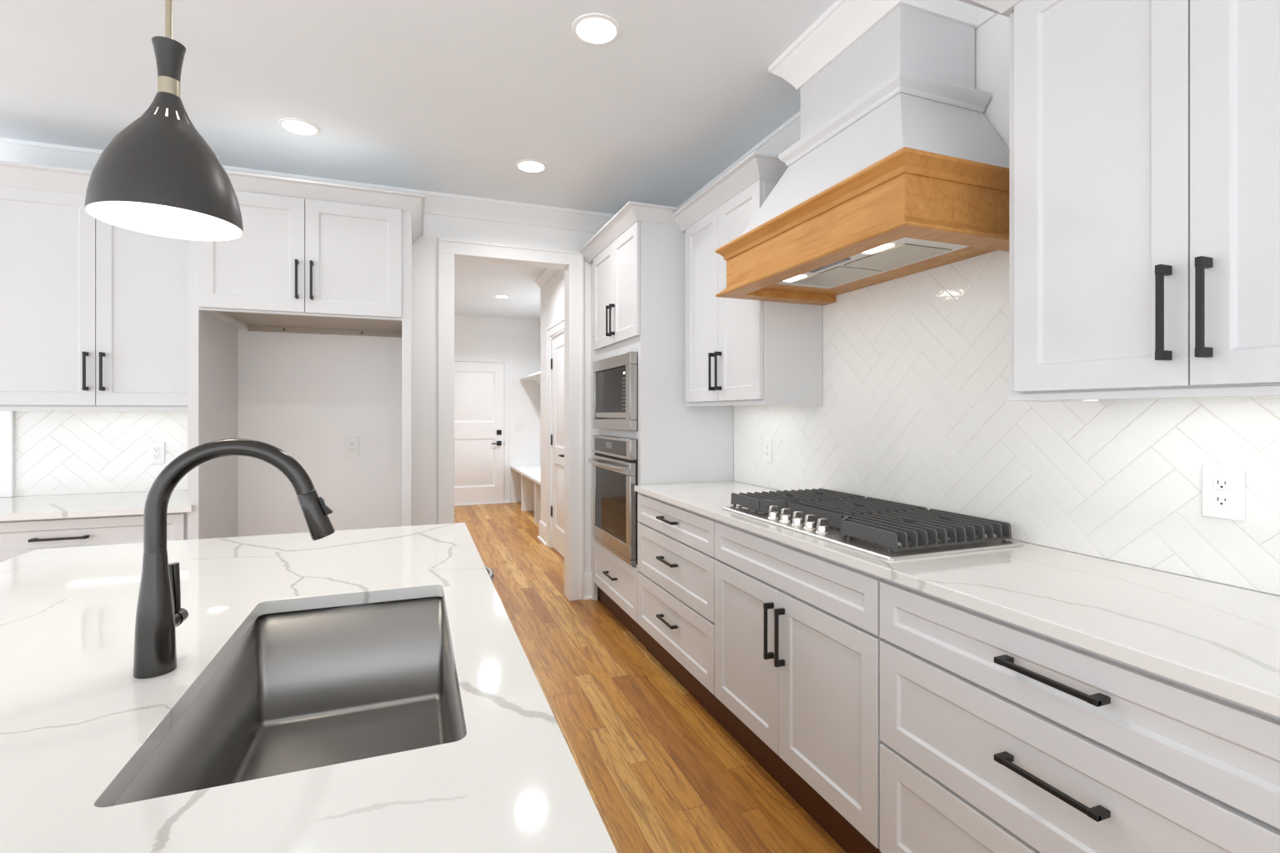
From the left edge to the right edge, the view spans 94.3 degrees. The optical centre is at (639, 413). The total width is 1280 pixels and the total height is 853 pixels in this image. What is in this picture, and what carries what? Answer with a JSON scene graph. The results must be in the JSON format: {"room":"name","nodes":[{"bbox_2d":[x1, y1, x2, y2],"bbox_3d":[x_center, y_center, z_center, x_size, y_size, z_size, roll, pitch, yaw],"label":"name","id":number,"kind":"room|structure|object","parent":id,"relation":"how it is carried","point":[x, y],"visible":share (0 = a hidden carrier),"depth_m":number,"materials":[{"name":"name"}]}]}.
{"room":"kitchen","nodes":[
{"label":"kitchen","id":0,"kind":"room"},
{"bbox_2d":[237,213,598,597],"bbox_3d":[-2.927,-0.048,3.306,6.875,2.715,0.120,0,0,-21],"label":"wall","id":1,"kind":"structure","parent":0,"point":[301,395],"depth_m":3.69,"materials":[{"name":"white paint"}]},
{"bbox_2d":[0,411,15,496],"bbox_3d":[-3.475,0.200,3.017,0.446,0.467,0.029,0,0,-21],"label":"trim","id":2,"kind":"structure","parent":1,"relation":"attached to","point":[7,418],"depth_m":3.08,"materials":[{"name":"white paint"}]},
{"bbox_2d":[0,160,187,411],"bbox_3d":[-2.800,-0.597,3.057,1.048,1.167,0.412,0,0,-21],"label":"upper cabinet","id":3,"kind":"object","parent":1,"relation":"attached to","point":[93,312],"visible":0.78,"depth_m":2.93,"materials":[{"name":"white paint"}]},
{"bbox_2d":[15,411,187,496],"bbox_3d":[-2.828,0.196,3.275,0.945,0.476,0.008,0,0,-21],"label":"tile backsplash","id":4,"kind":"structure","parent":1,"relation":"attached to","point":[57,453],"depth_m":3.22,"materials":[{"name":"white tile"}]},
{"bbox_2d":[148,441,165,463],"bbox_3d":[-2.698,0.220,3.314,0.073,0.120,0.009,0,0,-21],"label":"outlet","id":5,"kind":"object","parent":4,"relation":"attached to","point":[156,449],"visible":1,"depth_m":3.31,"materials":[{"name":"white plastic"}]},
{"bbox_2d":[152,446,160,451],"bbox_3d":[-2.697,0.201,3.312,0.033,0.027,0.004,0,0,-21],"label":"receptacle","id":6,"kind":"object","parent":5,"relation":"attached to","point":[154,449],"depth_m":3.31,"materials":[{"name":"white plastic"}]},
{"bbox_2d":[152,454,160,458],"bbox_3d":[-2.697,0.239,3.312,0.033,0.027,0.004,0,0,-21],"label":"receptacle","id":7,"kind":"object","parent":5,"relation":"attached to","point":[154,456],"depth_m":3.31,"materials":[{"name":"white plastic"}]},
{"bbox_2d":[345,436,358,456],"bbox_3d":[-1.780,0.205,3.672,0.073,0.120,0.009,0,0,-21],"label":"outlet","id":8,"kind":"object","parent":1,"relation":"attached to","point":[351,443],"visible":1,"depth_m":3.67,"materials":[{"name":"white plastic"}]},
{"bbox_2d":[349,441,355,446],"bbox_3d":[-1.780,0.185,3.671,0.033,0.027,0.004,0,0,-21],"label":"receptacle","id":9,"kind":"object","parent":8,"relation":"attached to","point":[351,443],"depth_m":3.67,"materials":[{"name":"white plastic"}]},
{"bbox_2d":[349,447,355,451],"bbox_3d":[-1.780,0.225,3.671,0.033,0.027,0.004,0,0,-21],"label":"receptacle","id":10,"kind":"object","parent":8,"relation":"attached to","point":[351,449],"depth_m":3.67,"materials":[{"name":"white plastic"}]},
{"bbox_2d":[0,0,998,232],"bbox_3d":[-1.591,-1.347,1.038,5.763,0.115,5.070,0,0,-21],"label":"trim","id":11,"kind":"structure","parent":1,"relation":"attached to","point":[845,22],"depth_m":3.04,"materials":[{"name":"white paint"}]},
{"bbox_2d":[437,236,583,601],"bbox_3d":[-0.878,0.085,4.080,0.968,2.450,0.164,0,0,-21],"label":"trim","id":12,"kind":"structure","parent":1,"relation":"attached to","point":[449,250],"depth_m":4.14,"materials":[{"name":"white paint"}]},
{"bbox_2d":[583,572,592,600],"bbox_3d":[-0.371,1.218,4.197,0.063,0.185,0.030,0,0,-21],"label":"baseboard","id":13,"kind":"structure","parent":1,"relation":"attached to","point":[587,575],"depth_m":4.20,"materials":[{"name":"white paint"}]},
{"bbox_2d":[0,0,837,319],"bbox_3d":[-2.103,-1.430,1.875,7.400,0.050,13.000,0,0,-21],"label":"ceiling","id":14,"kind":"structure","parent":0,"point":[439,96],"depth_m":2.56,"materials":[{"name":"white paint"}]},
{"bbox_2d":[84,0,243,240],"bbox_3d":[-0.949,-0.894,1.196,0.249,1.022,0.249,0,0,-21],"label":"pendant lamp","id":15,"kind":"object","parent":14,"relation":"hanging from","point":[158,176],"visible":1,"depth_m":1.16,"materials":[{"name":"grey metal"}]},
{"bbox_2d":[277,117,320,135],"bbox_3d":[-1.667,-1.400,2.907,0.180,0.010,0.180,0,0,-21],"label":"recessed light","id":16,"kind":"object","parent":14,"relation":"in","point":[297,126],"visible":1,"depth_m":2.89,"materials":[{"name":"white paint"}]},
{"bbox_2d":[494,295,509,298],"bbox_3d":[-1.655,-1.400,7.116,0.180,0.010,0.180,0,0,-21],"label":"recessed light","id":17,"kind":"object","parent":14,"relation":"in","point":[496,296],"visible":1,"depth_m":7.08,"materials":[{"name":"white paint"}]},
{"bbox_2d":[515,159,547,172],"bbox_3d":[-0.617,-1.400,3.367,0.180,0.010,0.180,0,0,-21],"label":"recessed light","id":18,"kind":"object","parent":14,"relation":"in","point":[525,165],"visible":1,"depth_m":3.35,"materials":[{"name":"white paint"}]},
{"bbox_2d":[572,12,621,45],"bbox_3d":[-0.159,-1.400,2.171,0.180,0.010,0.180,0,0,-21],"label":"recessed light","id":19,"kind":"object","parent":14,"relation":"in","point":[594,28],"visible":1,"depth_m":2.16,"materials":[{"name":"white paint"}]},
{"bbox_2d":[454,315,539,501],"bbox_3d":[-2.716,-0.048,8.500,2.760,2.715,0.100,0,0,-21],"label":"wall","id":20,"kind":"structure","parent":0,"point":[518,339],"depth_m":8.79,"materials":[{"name":"white paint"}]},
{"bbox_2d":[454,361,504,504],"bbox_3d":[-2.405,0.277,8.496,0.914,2.030,0.104,0,0,-21],"label":"door","id":21,"kind":"structure","parent":20,"relation":"in","point":[479,387],"depth_m":8.54,"materials":[{"name":"white paint"}]},
{"bbox_2d":[454,355,510,501],"bbox_3d":[-2.420,0.237,8.532,1.105,2.145,0.050,0,0,-21],"label":"trim","id":22,"kind":"structure","parent":20,"relation":"attached to","point":[506,360],"depth_m":8.71,"materials":[{"name":"white paint"}]},
{"bbox_2d":[454,501,511,506],"bbox_3d":[-2.413,1.302,8.521,1.100,0.016,0.075,0,0,-21],"label":"trim","id":23,"kind":"structure","parent":20,"relation":"attached to","point":[498,502],"depth_m":8.55,"materials":[{"name":"white paint"}]},
{"bbox_2d":[539,269,564,547],"bbox_3d":[-0.866,-0.048,6.651,0.615,2.715,4.670,0,0,-21],"label":"wall","id":24,"kind":"structure","parent":0,"point":[552,293],"depth_m":6.06,"materials":[{"name":"white paint"}]},
{"bbox_2d":[519,371,540,386],"bbox_3d":[-1.179,-0.398,7.625,0.302,0.255,2.623,0,0,-21],"label":"shelf","id":25,"kind":"object","parent":24,"relation":"attached to","point":[534,379],"visible":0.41,"depth_m":8.66,"materials":[{"name":"white paint"}]},
{"bbox_2d":[537,520,546,546],"bbox_3d":[-0.944,1.218,6.103,0.140,0.185,0.440,0,0,-21],"label":"baseboard","id":26,"kind":"structure","parent":24,"relation":"attached to","point":[542,526],"depth_m":6.10,"materials":[{"name":"white paint"}]},
{"bbox_2d":[534,268,558,325],"bbox_3d":[-0.938,-1.365,6.624,0.569,0.080,4.670,0,0,-21],"label":"trim","id":27,"kind":"structure","parent":24,"relation":"attached to","point":[547,273],"depth_m":5.94,"materials":[{"name":"white paint"}]},
{"bbox_2d":[546,317,564,547],"bbox_3d":[-0.755,0.235,5.457,0.026,2.150,0.880,0,0,-21],"label":"trim","id":28,"kind":"structure","parent":24,"relation":"attached to","point":[558,326],"depth_m":5.79,"materials":[{"name":"white paint"}]},
{"bbox_2d":[551,331,564,557],"bbox_3d":[-0.746,0.275,5.471,0.104,2.040,0.718,0,0,-21],"label":"door","id":29,"kind":"structure","parent":24,"relation":"in","point":[558,341],"depth_m":5.57,"materials":[{"name":"white paint"}]},
{"bbox_2d":[454,501,846,852],"bbox_3d":[-1.875,1.335,3.246,6.000,0.050,10.600,0,0,-21],"label":"floor","id":30,"kind":"structure","parent":0,"point":[660,773],"depth_m":2.44,"materials":[{"name":"brown wood"}]},
{"bbox_2d":[0,512,187,562],"bbox_3d":[-2.910,0.887,2.877,1.382,0.846,0.685,0,0,-21],"label":"base cabinet","id":31,"kind":"object","parent":30,"relation":"on","point":[17,538],"visible":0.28,"depth_m":2.69,"materials":[{"name":"white paint"}]},
{"bbox_2d":[0,490,193,521],"bbox_3d":[-2.904,0.449,2.877,1.415,0.030,0.694,0,0,-21],"label":"countertop","id":32,"kind":"structure","parent":31,"relation":"on","point":[37,507],"depth_m":2.80,"materials":[{"name":"stone"}]},
{"bbox_2d":[187,170,425,539],"bbox_3d":[-1.792,0.077,3.277,1.128,2.466,0.736,0,0,-21],"label":"tall cabinet","id":33,"kind":"object","parent":30,"relation":"on","point":[309,257],"visible":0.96,"depth_m":3.02,"materials":[{"name":"white paint"}]},
{"bbox_2d":[510,465,540,522],"bbox_3d":[-1.242,1.040,7.609,0.433,0.540,2.608,0,0,-21],"label":"bench","id":34,"kind":"object","parent":30,"relation":"on","point":[525,479],"visible":0.33,"depth_m":8.00,"materials":[{"name":"white paint"}]},
{"bbox_2d":[578,200,732,647],"bbox_3d":[0.069,0.085,3.804,0.678,2.450,1.069,0,0,-21],"label":"tall cabinet","id":35,"kind":"object","parent":30,"relation":"on","point":[637,258],"visible":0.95,"depth_m":3.38,"materials":[{"name":"white paint"}]},
{"bbox_2d":[587,435,637,565],"bbox_3d":[0.034,0.497,3.747,0.614,0.704,0.742,0,0,-21],"label":"oven","id":36,"kind":"object","parent":35,"relation":"in","point":[614,460],"visible":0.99,"depth_m":3.55,"materials":[{"name":"metal"}]},
{"bbox_2d":[606,441,612,448],"bbox_3d":[-0.193,0.195,3.673,0.001,0.040,0.120,0,0,-21],"label":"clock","id":37,"kind":"object","parent":36,"relation":"on","point":[609,444],"depth_m":3.67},
{"bbox_2d":[592,351,637,431],"bbox_3d":[0.011,-0.125,3.738,0.423,0.445,0.742,0,0,-21],"label":"microwave","id":38,"kind":"object","parent":35,"relation":"in","point":[614,378],"visible":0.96,"depth_m":3.57,"materials":[{"name":"metal"}]},
{"bbox_2d":[637,492,726,729],"bbox_3d":[0.410,0.868,2.960,0.639,0.884,0.898,0,0,-21],"label":"base cabinet","id":39,"kind":"object","parent":30,"relation":"on","point":[676,559],"visible":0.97,"depth_m":2.77,"materials":[{"name":"white paint"}]},
{"bbox_2d":[714,520,884,852],"bbox_3d":[0.734,0.868,2.108,0.639,0.884,0.920,0,0,-21],"label":"base cabinet","id":40,"kind":"object","parent":30,"relation":"on","point":[797,639],"visible":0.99,"depth_m":1.88,"materials":[{"name":"white paint"}]},
{"bbox_2d":[879,578,1279,852],"bbox_3d":[1.062,0.868,1.245,0.639,0.884,0.923,0,0,-21],"label":"base cabinet","id":41,"kind":"object","parent":30,"relation":"on","point":[997,735],"visible":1,"depth_m":1.16,"materials":[{"name":"white paint"}]},
{"bbox_2d":[634,481,1279,717],"bbox_3d":[0.751,0.411,2.086,0.623,0.030,2.767,0,0,-21],"label":"countertop","id":42,"kind":"structure","parent":41,"relation":"on","point":[1219,640],"depth_m":1.25,"materials":[{"name":"stone"}]},
{"bbox_2d":[722,487,1023,560],"bbox_3d":[0.742,0.365,2.130,0.509,0.062,0.955,0,0,-21],"label":"gas cooktop","id":43,"kind":"object","parent":42,"relation":"in","point":[886,529],"visible":1,"depth_m":1.89,"materials":[{"name":"metal"}]},
{"bbox_3d":[-1.015,0.885,1.770,0.920,0.850,0.770,0,0,-21],"label":"cabinet","id":44,"kind":"object","parent":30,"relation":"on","visible":0},
{"bbox_2d":[484,565,494,580],"bbox_3d":[-0.736,0.837,1.783,0.570,0.746,0.592,0,0,-21],"label":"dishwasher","id":45,"kind":"object","parent":44,"relation":"in","point":[489,570],"visible":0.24,"depth_m":1.81,"materials":[{"name":"metal"}]},
{"bbox_3d":[-0.605,0.885,0.693,0.920,0.850,1.525,0,0,-21],"label":"base cabinet","id":46,"kind":"object","parent":30,"relation":"on","visible":0},
{"bbox_2d":[0,522,617,852],"bbox_3d":[-0.880,0.445,1.002,1.306,0.030,2.378,0,0,-21],"label":"countertop","id":47,"kind":"structure","parent":46,"relation":"on","point":[77,725],"depth_m":0.83,"materials":[{"name":"stone"}]},
{"bbox_2d":[206,605,229,612],"bbox_3d":[-0.924,0.427,1.302,0.041,0.006,0.041,0,0,-21],"label":"cover","id":48,"kind":"object","parent":47,"relation":"on","point":[218,608],"visible":1,"depth_m":1.29,"materials":[{"name":"white plastic"}]},
{"bbox_2d":[132,438,334,678],"bbox_3d":[-0.705,0.236,1.055,0.296,0.387,0.106,0,0,-21],"label":"faucet","id":49,"kind":"object","parent":47,"relation":"on","point":[159,611],"visible":1,"depth_m":0.99,"materials":[{"name":"black metal"}]},
{"bbox_2d":[111,596,464,806],"bbox_3d":[-0.549,0.588,1.071,0.427,0.256,0.794,0,0,-21],"label":"sink","id":50,"kind":"object","parent":47,"relation":"in","point":[299,690],"visible":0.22,"depth_m":1.36,"materials":[{"name":"metal"}]},
{"bbox_2d":[732,14,1279,596],"bbox_3d":[1.688,-0.048,0.679,0.112,2.715,8.070,0,0,-21],"label":"wall","id":51,"kind":"structure","parent":0,"point":[991,38],"depth_m":1.93,"materials":[{"name":"white paint"}]},
{"bbox_2d":[671,150,822,406],"bbox_3d":[0.516,-0.575,3.001,0.410,1.070,0.897,0,0,-21],"label":"upper cabinet","id":52,"kind":"object","parent":51,"relation":"attached to","point":[738,351],"visible":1,"depth_m":2.78,"materials":[{"name":"white paint"}]},
{"bbox_2d":[715,5,1009,305],"bbox_3d":[0.765,-0.949,2.138,0.557,0.908,1.046,0,0,-21],"label":"range hood","id":53,"kind":"object","parent":51,"relation":"attached to","point":[896,168],"visible":0.99,"depth_m":1.91,"materials":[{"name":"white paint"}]},
{"bbox_2d":[783,275,807,281],"bbox_3d":[0.591,-0.515,2.268,0.040,0.004,0.100,0,0,-21],"label":"lamp","id":54,"kind":"object","parent":53,"relation":"on","point":[799,278],"depth_m":2.26,"materials":[{"name":"beige"}]},
{"bbox_2d":[862,244,894,254],"bbox_3d":[0.746,-0.515,1.861,0.040,0.004,0.100,0,0,-21],"label":"lamp","id":55,"kind":"object","parent":53,"relation":"on","point":[884,248],"depth_m":1.86,"materials":[{"name":"beige"}]},
{"bbox_2d":[733,250,1279,595],"bbox_3d":[1.045,-0.142,2.200,0.009,1.076,2.772,0,0,-21],"label":"tile backsplash","id":56,"kind":"structure","parent":51,"relation":"attached to","point":[916,409],"depth_m":1.92,"materials":[{"name":"white tile"}]},
{"bbox_2d":[763,438,772,461],"bbox_3d":[0.676,0.195,3.145,0.009,0.120,0.073,0,0,-21],"label":"outlet","id":57,"kind":"object","parent":56,"relation":"attached to","point":[767,443],"visible":1,"depth_m":3.14,"materials":[{"name":"white plastic"}]},
{"bbox_2d":[1201,464,1244,522],"bbox_3d":[1.349,0.182,1.375,0.009,0.124,0.078,0,0,-21],"label":"outlet","id":58,"kind":"object","parent":56,"relation":"attached to","point":[1222,486],"visible":1,"depth_m":1.37,"materials":[{"name":"white plastic"}]},
{"bbox_2d":[1212,477,1231,490],"bbox_3d":[1.347,0.163,1.374,0.004,0.027,0.033,0,0,-21],"label":"receptacle","id":59,"kind":"object","parent":58,"relation":"attached to","point":[1218,484],"depth_m":1.37,"materials":[{"name":"white plastic"}]},
{"bbox_2d":[1212,494,1231,506],"bbox_3d":[1.347,0.202,1.374,0.004,0.027,0.033,0,0,-21],"label":"receptacle","id":60,"kind":"object","parent":58,"relation":"attached to","point":[1218,500],"depth_m":1.37,"materials":[{"name":"white plastic"}]},
{"bbox_2d":[958,0,1279,401],"bbox_3d":[1.183,-0.571,1.244,0.410,1.078,0.866,0,0,-21],"label":"upper cabinet","id":61,"kind":"object","parent":51,"relation":"attached to","point":[1145,134],"visible":1,"depth_m":1.24,"materials":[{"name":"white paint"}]},
{"bbox_2d":[1029,399,1098,401],"bbox_3d":[1.206,-0.045,1.330,0.060,0.026,0.650,0,0,-21],"label":"light","id":62,"kind":"object","parent":61,"relation":"attached to","point":[1083,399],"visible":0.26,"depth_m":1.56,"materials":[{"name":"white plastic"}]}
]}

